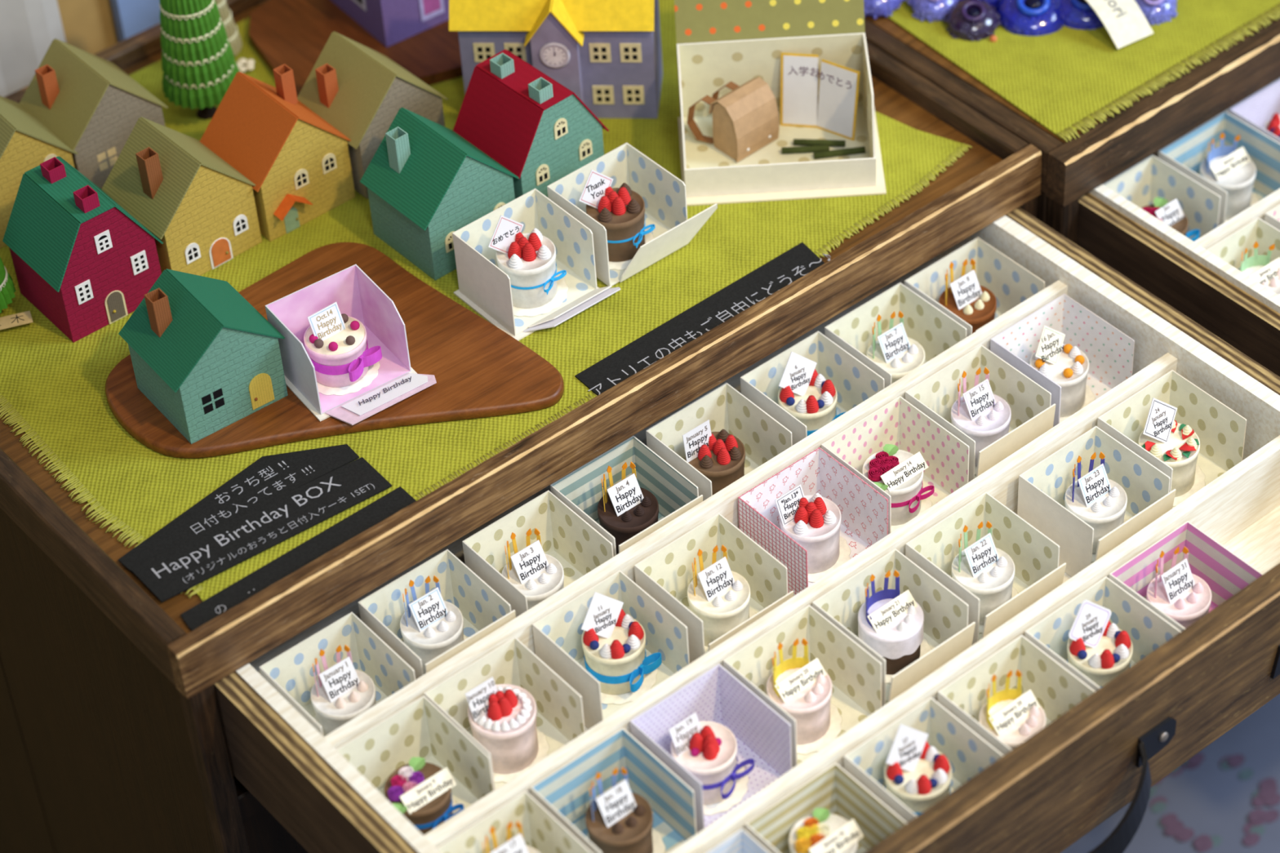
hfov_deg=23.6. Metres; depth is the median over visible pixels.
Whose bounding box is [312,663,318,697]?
candle
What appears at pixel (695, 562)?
candle
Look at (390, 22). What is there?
house
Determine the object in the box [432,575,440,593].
candle
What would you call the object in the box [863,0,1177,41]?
ornaments
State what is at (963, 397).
candle
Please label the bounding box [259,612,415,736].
box
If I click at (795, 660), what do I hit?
candle
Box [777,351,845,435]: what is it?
cake
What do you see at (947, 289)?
candle
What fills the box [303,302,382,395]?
cake
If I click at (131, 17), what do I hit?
panel
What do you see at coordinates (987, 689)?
candle
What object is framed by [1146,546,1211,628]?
cake
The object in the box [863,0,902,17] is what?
flower
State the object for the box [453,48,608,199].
house
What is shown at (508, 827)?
candle
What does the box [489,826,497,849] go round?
candle
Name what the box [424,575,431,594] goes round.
candle
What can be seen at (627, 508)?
cake
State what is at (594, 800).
candle
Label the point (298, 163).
house
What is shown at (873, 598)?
candle
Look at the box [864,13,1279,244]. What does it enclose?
base cabinet
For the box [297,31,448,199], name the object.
house
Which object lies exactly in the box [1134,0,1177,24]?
flower
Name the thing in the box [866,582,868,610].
candle
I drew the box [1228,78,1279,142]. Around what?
box
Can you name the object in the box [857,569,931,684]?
cake
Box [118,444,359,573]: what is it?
sign
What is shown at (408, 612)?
candle
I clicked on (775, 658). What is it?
candle
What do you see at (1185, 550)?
candle
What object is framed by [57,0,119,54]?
wall
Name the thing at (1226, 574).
box
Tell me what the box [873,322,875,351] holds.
candle
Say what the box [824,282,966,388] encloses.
box
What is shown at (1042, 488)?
box
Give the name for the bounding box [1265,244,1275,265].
candle
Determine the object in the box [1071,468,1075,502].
candle
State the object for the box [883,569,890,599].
candle
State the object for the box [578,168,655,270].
cake
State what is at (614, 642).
cake
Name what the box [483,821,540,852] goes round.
cake
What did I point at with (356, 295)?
box
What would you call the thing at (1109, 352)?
box
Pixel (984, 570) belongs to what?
cake
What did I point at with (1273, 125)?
cake
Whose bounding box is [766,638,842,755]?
cake
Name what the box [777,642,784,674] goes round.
candle
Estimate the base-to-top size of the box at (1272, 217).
0.030 m
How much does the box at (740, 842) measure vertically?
0.030 m
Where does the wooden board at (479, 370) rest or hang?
on the burlap cloth at (52, 386)
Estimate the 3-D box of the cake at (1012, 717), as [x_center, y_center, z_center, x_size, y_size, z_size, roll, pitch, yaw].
[0.124,0.098,1.015,0.028,0.034,0.028,-31,49,-26]
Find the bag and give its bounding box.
[686,76,779,162]
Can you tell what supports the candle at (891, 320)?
on the cake at (899, 354)
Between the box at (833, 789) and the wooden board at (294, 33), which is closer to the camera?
the box at (833, 789)
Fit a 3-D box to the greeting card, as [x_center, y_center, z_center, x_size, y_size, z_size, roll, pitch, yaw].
[0.070,-0.129,1.189,0.033,0.030,0.010,14,46,19]
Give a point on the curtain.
(28, 28)
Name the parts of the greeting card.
panel, panel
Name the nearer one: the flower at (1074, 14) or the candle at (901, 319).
the candle at (901, 319)
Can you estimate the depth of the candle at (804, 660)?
1.03 m
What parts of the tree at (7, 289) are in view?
lace trim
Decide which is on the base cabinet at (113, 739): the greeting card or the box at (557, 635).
the box at (557, 635)
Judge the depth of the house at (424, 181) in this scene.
1.14 m
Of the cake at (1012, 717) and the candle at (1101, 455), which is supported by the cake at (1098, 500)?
the candle at (1101, 455)
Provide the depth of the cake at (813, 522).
1.09 m
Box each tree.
[0,257,15,313]
[159,0,239,119]
[214,0,242,55]
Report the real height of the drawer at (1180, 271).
0.053 m
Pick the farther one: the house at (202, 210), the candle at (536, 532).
the house at (202, 210)
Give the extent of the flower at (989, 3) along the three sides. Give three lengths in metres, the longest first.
0.030 x 0.030 x 0.008 m
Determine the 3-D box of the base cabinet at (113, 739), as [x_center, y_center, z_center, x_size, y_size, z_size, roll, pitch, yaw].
[-0.080,0.135,1.387,0.394,0.620,0.310,-31,49,-26]
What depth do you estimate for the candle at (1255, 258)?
1.17 m
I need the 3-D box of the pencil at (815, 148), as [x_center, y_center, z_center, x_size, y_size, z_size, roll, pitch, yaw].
[0.064,-0.107,1.186,0.018,0.002,0.003,-3,43,2]
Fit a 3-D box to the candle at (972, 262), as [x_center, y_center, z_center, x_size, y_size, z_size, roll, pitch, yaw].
[0.127,-0.059,1.172,0.001,0.015,0.002,-31,49,-26]
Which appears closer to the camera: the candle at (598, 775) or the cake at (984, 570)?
the candle at (598, 775)
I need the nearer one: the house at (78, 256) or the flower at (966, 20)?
the house at (78, 256)
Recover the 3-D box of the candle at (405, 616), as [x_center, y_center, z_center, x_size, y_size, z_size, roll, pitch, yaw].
[-0.081,0.064,1.056,0.002,0.014,0.003,-31,49,-26]
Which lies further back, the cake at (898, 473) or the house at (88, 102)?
the house at (88, 102)
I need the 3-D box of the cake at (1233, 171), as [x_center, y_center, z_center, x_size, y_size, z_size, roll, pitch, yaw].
[0.235,-0.101,1.224,0.028,0.031,0.028,-31,49,-26]
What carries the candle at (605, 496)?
on the cake at (627, 508)
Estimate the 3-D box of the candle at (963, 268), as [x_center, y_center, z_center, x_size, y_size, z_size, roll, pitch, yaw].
[0.124,-0.058,1.173,0.003,0.014,0.001,-31,49,-26]
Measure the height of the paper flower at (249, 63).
0.002 m
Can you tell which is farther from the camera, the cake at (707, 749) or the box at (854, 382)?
the box at (854, 382)
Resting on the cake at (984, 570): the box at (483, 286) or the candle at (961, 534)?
the candle at (961, 534)
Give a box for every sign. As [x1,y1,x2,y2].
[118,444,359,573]
[130,457,391,602]
[180,486,416,631]
[574,242,831,395]
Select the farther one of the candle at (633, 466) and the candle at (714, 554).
the candle at (633, 466)
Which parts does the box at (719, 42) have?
lid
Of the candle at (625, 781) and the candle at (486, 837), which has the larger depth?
the candle at (625, 781)
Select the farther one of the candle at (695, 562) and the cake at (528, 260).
the cake at (528, 260)
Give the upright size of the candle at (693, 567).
0.014 m
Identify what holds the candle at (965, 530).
on the cake at (984, 570)
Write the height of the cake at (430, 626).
0.034 m
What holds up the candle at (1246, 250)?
on the cake at (1259, 268)
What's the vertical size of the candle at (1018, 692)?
0.015 m
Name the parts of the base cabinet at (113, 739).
rail, panel, rail, leg, cross rail, closed drawer, rail, rail, leg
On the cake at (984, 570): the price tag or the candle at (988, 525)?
the candle at (988, 525)
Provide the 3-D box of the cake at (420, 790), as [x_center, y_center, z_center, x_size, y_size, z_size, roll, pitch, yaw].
[-0.073,0.124,1.010,0.028,0.023,0.029,-31,49,-26]
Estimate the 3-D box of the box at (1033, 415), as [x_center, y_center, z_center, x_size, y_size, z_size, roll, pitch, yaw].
[0.125,-0.001,1.126,0.038,0.030,0.039,-31,49,-26]
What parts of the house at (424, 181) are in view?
roof panel, pane, roof panel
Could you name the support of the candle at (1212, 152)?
on the cake at (1233, 171)
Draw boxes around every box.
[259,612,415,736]
[265,264,436,425]
[336,695,498,836]
[358,549,515,679]
[423,636,585,790]
[436,791,591,852]
[452,188,620,340]
[462,490,613,617]
[530,728,697,852]
[532,570,689,729]
[546,142,717,285]
[550,435,702,556]
[629,663,791,833]
[634,513,793,663]
[645,382,792,501]
[674,0,886,205]
[705,828,769,852]
[723,604,881,768]
[737,447,888,595]
[740,330,884,445]
[745,763,906,852]
[812,548,975,707]
[821,395,969,534]
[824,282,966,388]
[844,697,1003,823]
[904,237,1048,337]
[905,344,1055,482]
[905,492,1066,645]
[937,635,1095,755]
[990,293,1134,426]
[1017,426,1176,577]
[1024,576,1181,691]
[1097,369,1246,508]
[1102,155,1221,239]
[1108,520,1263,631]
[1157,111,1279,226]
[1207,217,1279,268]
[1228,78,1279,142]
[1264,204,1279,230]
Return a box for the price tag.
[1085,0,1153,48]
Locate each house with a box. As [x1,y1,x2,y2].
[0,95,78,248]
[2,155,163,342]
[19,38,168,189]
[102,116,262,275]
[118,268,288,444]
[199,63,355,241]
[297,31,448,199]
[331,0,448,47]
[360,106,519,280]
[448,0,662,118]
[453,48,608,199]
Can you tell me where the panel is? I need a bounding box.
[111,0,159,42]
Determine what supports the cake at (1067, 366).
in the box at (1109, 352)
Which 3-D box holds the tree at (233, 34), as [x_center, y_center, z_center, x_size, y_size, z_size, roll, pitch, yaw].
[-0.175,-0.166,1.248,0.021,0.036,0.021,-5,43,-1]
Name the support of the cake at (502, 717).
in the box at (559, 707)
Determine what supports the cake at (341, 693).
in the box at (291, 673)
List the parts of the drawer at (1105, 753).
drawer, handle, handle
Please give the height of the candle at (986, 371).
0.015 m
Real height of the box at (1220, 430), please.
0.030 m
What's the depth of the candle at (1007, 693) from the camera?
1.02 m
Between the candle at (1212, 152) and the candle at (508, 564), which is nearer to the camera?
the candle at (508, 564)
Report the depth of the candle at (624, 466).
1.10 m
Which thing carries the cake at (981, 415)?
in the box at (1033, 415)
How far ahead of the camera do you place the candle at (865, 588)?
1.05 m
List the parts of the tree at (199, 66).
lace trim, lace trim, lace trim, lace trim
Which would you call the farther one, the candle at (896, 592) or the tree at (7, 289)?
the tree at (7, 289)
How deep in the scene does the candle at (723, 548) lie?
1.06 m
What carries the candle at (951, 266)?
on the cake at (973, 303)
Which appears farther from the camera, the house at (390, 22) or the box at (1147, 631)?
the house at (390, 22)
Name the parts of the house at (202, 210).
roof panel, pane, roof panel, door frame, door, pane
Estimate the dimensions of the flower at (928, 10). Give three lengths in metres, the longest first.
0.020 x 0.020 x 0.008 m
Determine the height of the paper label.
0.001 m
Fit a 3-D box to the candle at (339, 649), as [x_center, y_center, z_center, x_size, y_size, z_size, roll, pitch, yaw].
[-0.102,0.080,1.041,0.003,0.014,0.001,-31,49,-26]
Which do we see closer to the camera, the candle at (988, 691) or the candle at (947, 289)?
the candle at (988, 691)
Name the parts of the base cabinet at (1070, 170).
rail, panel, leg, rail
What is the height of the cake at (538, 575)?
0.034 m
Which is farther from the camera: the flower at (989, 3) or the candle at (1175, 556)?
the flower at (989, 3)
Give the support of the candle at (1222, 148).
on the cake at (1233, 171)
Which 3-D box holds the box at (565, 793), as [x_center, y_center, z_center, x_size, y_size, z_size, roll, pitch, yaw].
[-0.008,0.128,0.997,0.038,0.030,0.036,-31,49,-26]
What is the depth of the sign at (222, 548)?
1.05 m
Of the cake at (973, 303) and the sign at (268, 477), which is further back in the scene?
the cake at (973, 303)
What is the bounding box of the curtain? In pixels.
[0,0,66,97]
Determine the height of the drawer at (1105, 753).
0.055 m
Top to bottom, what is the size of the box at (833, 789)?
0.030 m
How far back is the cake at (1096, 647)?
1.03 m
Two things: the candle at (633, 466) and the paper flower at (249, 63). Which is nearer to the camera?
the candle at (633, 466)
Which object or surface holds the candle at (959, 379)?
on the cake at (981, 415)
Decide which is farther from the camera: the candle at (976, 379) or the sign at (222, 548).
the candle at (976, 379)
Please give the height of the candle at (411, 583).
0.016 m
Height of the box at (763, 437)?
0.030 m
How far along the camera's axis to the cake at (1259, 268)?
1.17 m
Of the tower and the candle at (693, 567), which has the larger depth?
the tower
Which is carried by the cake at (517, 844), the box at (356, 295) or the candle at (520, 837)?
the candle at (520, 837)
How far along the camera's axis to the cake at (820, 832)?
0.98 m
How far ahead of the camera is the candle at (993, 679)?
1.01 m
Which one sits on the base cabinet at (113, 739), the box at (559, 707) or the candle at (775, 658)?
the box at (559, 707)
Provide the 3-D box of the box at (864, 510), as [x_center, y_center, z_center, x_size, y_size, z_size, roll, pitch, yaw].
[0.062,0.036,1.091,0.038,0.030,0.036,-31,49,-26]
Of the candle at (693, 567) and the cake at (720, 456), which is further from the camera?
the cake at (720, 456)
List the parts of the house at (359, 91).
roof panel, roof panel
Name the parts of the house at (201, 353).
roof panel, pane, roof panel, door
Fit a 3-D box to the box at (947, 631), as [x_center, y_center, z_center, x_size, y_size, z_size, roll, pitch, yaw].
[0.087,0.072,1.050,0.038,0.030,0.040,-31,49,-26]
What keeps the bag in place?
in the box at (719, 42)
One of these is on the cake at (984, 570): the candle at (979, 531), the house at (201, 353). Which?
the candle at (979, 531)
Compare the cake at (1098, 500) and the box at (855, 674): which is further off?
the cake at (1098, 500)
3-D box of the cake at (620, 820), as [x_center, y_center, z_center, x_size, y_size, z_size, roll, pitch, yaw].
[-0.007,0.128,0.994,0.028,0.033,0.028,-31,49,-26]
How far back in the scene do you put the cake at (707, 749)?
1.01 m
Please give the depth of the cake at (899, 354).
1.15 m
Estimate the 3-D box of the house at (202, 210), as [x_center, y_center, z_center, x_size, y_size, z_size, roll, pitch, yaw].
[-0.173,-0.089,1.152,0.045,0.052,0.041,-32,49,-27]
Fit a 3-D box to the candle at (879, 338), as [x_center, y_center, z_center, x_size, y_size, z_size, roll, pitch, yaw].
[0.090,-0.036,1.150,0.002,0.016,0.001,-31,49,-26]
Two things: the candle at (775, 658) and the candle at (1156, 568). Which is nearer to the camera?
the candle at (775, 658)
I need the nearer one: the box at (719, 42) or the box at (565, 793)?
the box at (565, 793)
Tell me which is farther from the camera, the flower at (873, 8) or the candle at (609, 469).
the flower at (873, 8)
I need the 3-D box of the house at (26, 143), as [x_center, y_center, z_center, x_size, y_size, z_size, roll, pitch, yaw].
[-0.245,-0.104,1.175,0.045,0.049,0.040,-30,48,-25]
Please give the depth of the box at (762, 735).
1.02 m
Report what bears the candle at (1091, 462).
on the cake at (1098, 500)
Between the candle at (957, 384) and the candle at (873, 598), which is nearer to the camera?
the candle at (873, 598)
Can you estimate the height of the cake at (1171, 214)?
0.024 m
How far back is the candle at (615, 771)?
0.99 m
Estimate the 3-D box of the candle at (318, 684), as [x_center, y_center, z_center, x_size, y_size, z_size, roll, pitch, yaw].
[-0.109,0.083,1.036,0.002,0.015,0.002,-31,49,-26]
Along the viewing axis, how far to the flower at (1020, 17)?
1.23 m
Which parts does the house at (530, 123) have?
roof panel, roof panel, pane, roof panel, pane, pane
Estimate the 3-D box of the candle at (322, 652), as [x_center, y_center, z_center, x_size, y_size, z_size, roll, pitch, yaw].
[-0.107,0.081,1.039,0.002,0.016,0.001,-31,49,-26]
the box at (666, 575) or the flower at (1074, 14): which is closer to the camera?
the box at (666, 575)
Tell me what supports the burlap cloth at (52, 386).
on the base cabinet at (113, 739)
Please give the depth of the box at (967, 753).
1.00 m
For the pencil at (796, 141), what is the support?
in the box at (719, 42)
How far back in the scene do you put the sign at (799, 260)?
1.12 m
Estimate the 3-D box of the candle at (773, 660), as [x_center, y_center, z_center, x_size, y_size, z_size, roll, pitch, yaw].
[0.045,0.083,1.025,0.002,0.014,0.003,-31,49,-26]
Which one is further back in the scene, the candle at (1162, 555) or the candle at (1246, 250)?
the candle at (1246, 250)
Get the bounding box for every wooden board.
[105,241,564,458]
[248,0,462,97]
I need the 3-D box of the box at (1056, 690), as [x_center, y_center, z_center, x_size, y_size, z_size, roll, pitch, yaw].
[0.125,0.099,1.018,0.038,0.030,0.036,-31,49,-26]
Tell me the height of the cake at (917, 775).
0.035 m
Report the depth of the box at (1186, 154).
1.23 m
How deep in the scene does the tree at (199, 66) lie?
1.20 m
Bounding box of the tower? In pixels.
[530,12,583,102]
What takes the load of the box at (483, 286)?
on the burlap cloth at (52, 386)
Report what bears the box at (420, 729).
on the base cabinet at (113, 739)
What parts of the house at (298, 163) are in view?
roof panel, door, roof panel, pane, pane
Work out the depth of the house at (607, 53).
1.19 m
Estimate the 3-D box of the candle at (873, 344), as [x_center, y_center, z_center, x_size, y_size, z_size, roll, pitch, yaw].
[0.087,-0.031,1.146,0.002,0.014,0.003,-31,49,-26]
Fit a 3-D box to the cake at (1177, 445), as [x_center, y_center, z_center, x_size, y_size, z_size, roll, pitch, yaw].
[0.192,0.007,1.108,0.028,0.035,0.028,-31,49,-26]
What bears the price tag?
on the burlap cloth at (1065, 79)
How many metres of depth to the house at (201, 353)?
1.07 m
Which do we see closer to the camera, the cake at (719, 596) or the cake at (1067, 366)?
the cake at (719, 596)
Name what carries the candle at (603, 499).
on the cake at (627, 508)
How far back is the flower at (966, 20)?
1.23 m
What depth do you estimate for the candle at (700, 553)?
1.06 m
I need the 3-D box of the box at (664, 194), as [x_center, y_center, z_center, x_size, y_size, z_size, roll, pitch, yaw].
[-0.002,-0.081,1.145,0.050,0.028,0.039,-31,49,-26]
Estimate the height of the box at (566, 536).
0.030 m
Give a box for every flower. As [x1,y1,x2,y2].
[235,57,254,72]
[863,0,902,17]
[910,0,957,21]
[946,0,999,40]
[986,0,997,7]
[995,0,1064,35]
[1060,0,1104,29]
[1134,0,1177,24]
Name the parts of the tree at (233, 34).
lace trim, lace trim, lace trim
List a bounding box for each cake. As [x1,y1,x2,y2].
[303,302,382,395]
[310,644,377,737]
[383,756,464,835]
[400,575,467,675]
[465,676,549,782]
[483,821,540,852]
[488,214,568,316]
[501,528,564,609]
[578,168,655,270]
[578,591,662,704]
[585,767,666,852]
[597,462,658,555]
[668,712,754,815]
[682,419,745,495]
[687,545,756,653]
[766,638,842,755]
[774,484,850,582]
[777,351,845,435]
[789,808,863,852]
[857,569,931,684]
[862,444,934,533]
[866,311,924,383]
[884,724,954,816]
[938,257,996,333]
[951,367,1011,475]
[951,520,1018,633]
[978,669,1045,749]
[1029,325,1095,422]
[1064,451,1127,562]
[1066,600,1133,688]
[1137,397,1205,506]
[1141,197,1199,241]
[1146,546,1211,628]
[1200,132,1259,222]
[1237,240,1279,295]
[1263,112,1279,137]
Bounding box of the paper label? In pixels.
[0,311,32,329]
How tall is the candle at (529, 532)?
0.014 m
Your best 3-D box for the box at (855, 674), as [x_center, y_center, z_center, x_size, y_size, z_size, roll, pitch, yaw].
[0.055,0.090,1.033,0.038,0.030,0.036,-31,49,-26]
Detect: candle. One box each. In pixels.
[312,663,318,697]
[315,657,322,688]
[319,648,328,671]
[335,644,342,663]
[344,644,352,663]
[402,593,408,626]
[404,588,411,617]
[408,579,417,601]
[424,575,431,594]
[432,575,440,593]
[484,835,489,852]
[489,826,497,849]
[504,546,509,579]
[506,541,511,570]
[506,821,512,841]
[510,532,517,554]
[515,821,524,840]
[525,528,531,546]
[533,528,541,544]
[589,787,594,822]
[591,781,596,811]
[595,772,603,795]
[601,478,605,511]
[603,474,607,503]
[606,465,613,487]
[612,767,617,787]
[621,767,628,784]
[622,462,627,479]
[630,462,636,478]
[692,562,695,596]
[693,557,697,587]
[697,548,703,571]
[711,545,718,564]
[720,545,727,560]
[772,657,774,689]
[773,651,777,680]
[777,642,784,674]
[791,638,799,669]
[801,638,808,666]
[865,587,866,620]
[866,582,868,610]
[870,573,875,604]
[871,326,874,359]
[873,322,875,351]
[876,314,881,345]
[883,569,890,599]
[888,311,895,329]
[893,569,899,597]
[897,311,903,325]
[945,273,946,306]
[946,269,948,297]
[949,262,953,293]
[957,383,959,416]
[958,538,960,572]
[959,378,960,407]
[960,258,967,276]
[960,533,961,563]
[961,371,966,401]
[963,524,968,556]
[970,257,975,272]
[973,367,981,386]
[975,521,982,542]
[983,367,989,382]
[986,520,991,536]
[986,688,988,722]
[987,683,990,711]
[991,674,996,706]
[1003,670,1012,701]
[1015,669,1022,698]
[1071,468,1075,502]
[1076,455,1081,487]
[1088,452,1096,472]
[1098,451,1105,466]
[1154,564,1157,598]
[1160,550,1164,582]
[1170,546,1179,568]
[1182,546,1188,560]
[1210,138,1214,160]
[1219,132,1225,156]
[1231,134,1239,152]
[1244,248,1247,271]
[1253,240,1258,266]
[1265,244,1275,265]
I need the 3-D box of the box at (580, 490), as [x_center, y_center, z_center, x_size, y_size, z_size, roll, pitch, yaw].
[-0.004,0.033,1.099,0.038,0.030,0.039,-31,49,-26]
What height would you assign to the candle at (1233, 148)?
0.012 m
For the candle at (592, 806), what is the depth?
0.99 m
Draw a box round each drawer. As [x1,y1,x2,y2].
[213,207,1279,852]
[1076,78,1279,377]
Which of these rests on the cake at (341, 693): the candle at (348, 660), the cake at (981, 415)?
the candle at (348, 660)
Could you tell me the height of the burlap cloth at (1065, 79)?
0.001 m
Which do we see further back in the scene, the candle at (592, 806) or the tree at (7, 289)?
the tree at (7, 289)
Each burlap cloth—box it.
[0,0,972,601]
[887,0,1279,142]
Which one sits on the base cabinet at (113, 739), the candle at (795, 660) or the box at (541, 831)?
the box at (541, 831)
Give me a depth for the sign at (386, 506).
1.04 m
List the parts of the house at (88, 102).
roof panel, pane, roof panel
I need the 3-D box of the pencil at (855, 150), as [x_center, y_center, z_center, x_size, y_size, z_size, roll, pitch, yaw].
[0.077,-0.106,1.184,0.020,0.002,0.003,-7,43,-3]
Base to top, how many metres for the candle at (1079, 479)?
0.016 m
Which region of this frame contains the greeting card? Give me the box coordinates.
[780,52,860,140]
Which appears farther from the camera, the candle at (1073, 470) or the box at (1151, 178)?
the box at (1151, 178)
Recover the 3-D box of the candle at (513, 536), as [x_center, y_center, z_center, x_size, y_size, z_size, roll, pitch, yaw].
[-0.044,0.043,1.075,0.002,0.016,0.001,-31,49,-26]
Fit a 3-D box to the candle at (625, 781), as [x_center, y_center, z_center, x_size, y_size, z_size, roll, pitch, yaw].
[-0.005,0.116,0.994,0.001,0.015,0.002,-31,49,-26]
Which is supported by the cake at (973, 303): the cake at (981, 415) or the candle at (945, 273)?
the candle at (945, 273)
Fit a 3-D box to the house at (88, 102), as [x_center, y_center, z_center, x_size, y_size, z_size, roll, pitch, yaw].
[-0.213,-0.123,1.193,0.045,0.049,0.040,-31,49,-26]
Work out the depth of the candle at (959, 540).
1.06 m
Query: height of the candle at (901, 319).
0.015 m
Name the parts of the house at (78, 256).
roof panel, roof panel, pane, pane, roof panel, door, door frame, pane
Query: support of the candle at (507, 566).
on the cake at (538, 575)
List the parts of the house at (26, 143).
roof panel, roof panel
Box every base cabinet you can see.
[0,0,1041,852]
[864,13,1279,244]
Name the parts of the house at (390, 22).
pane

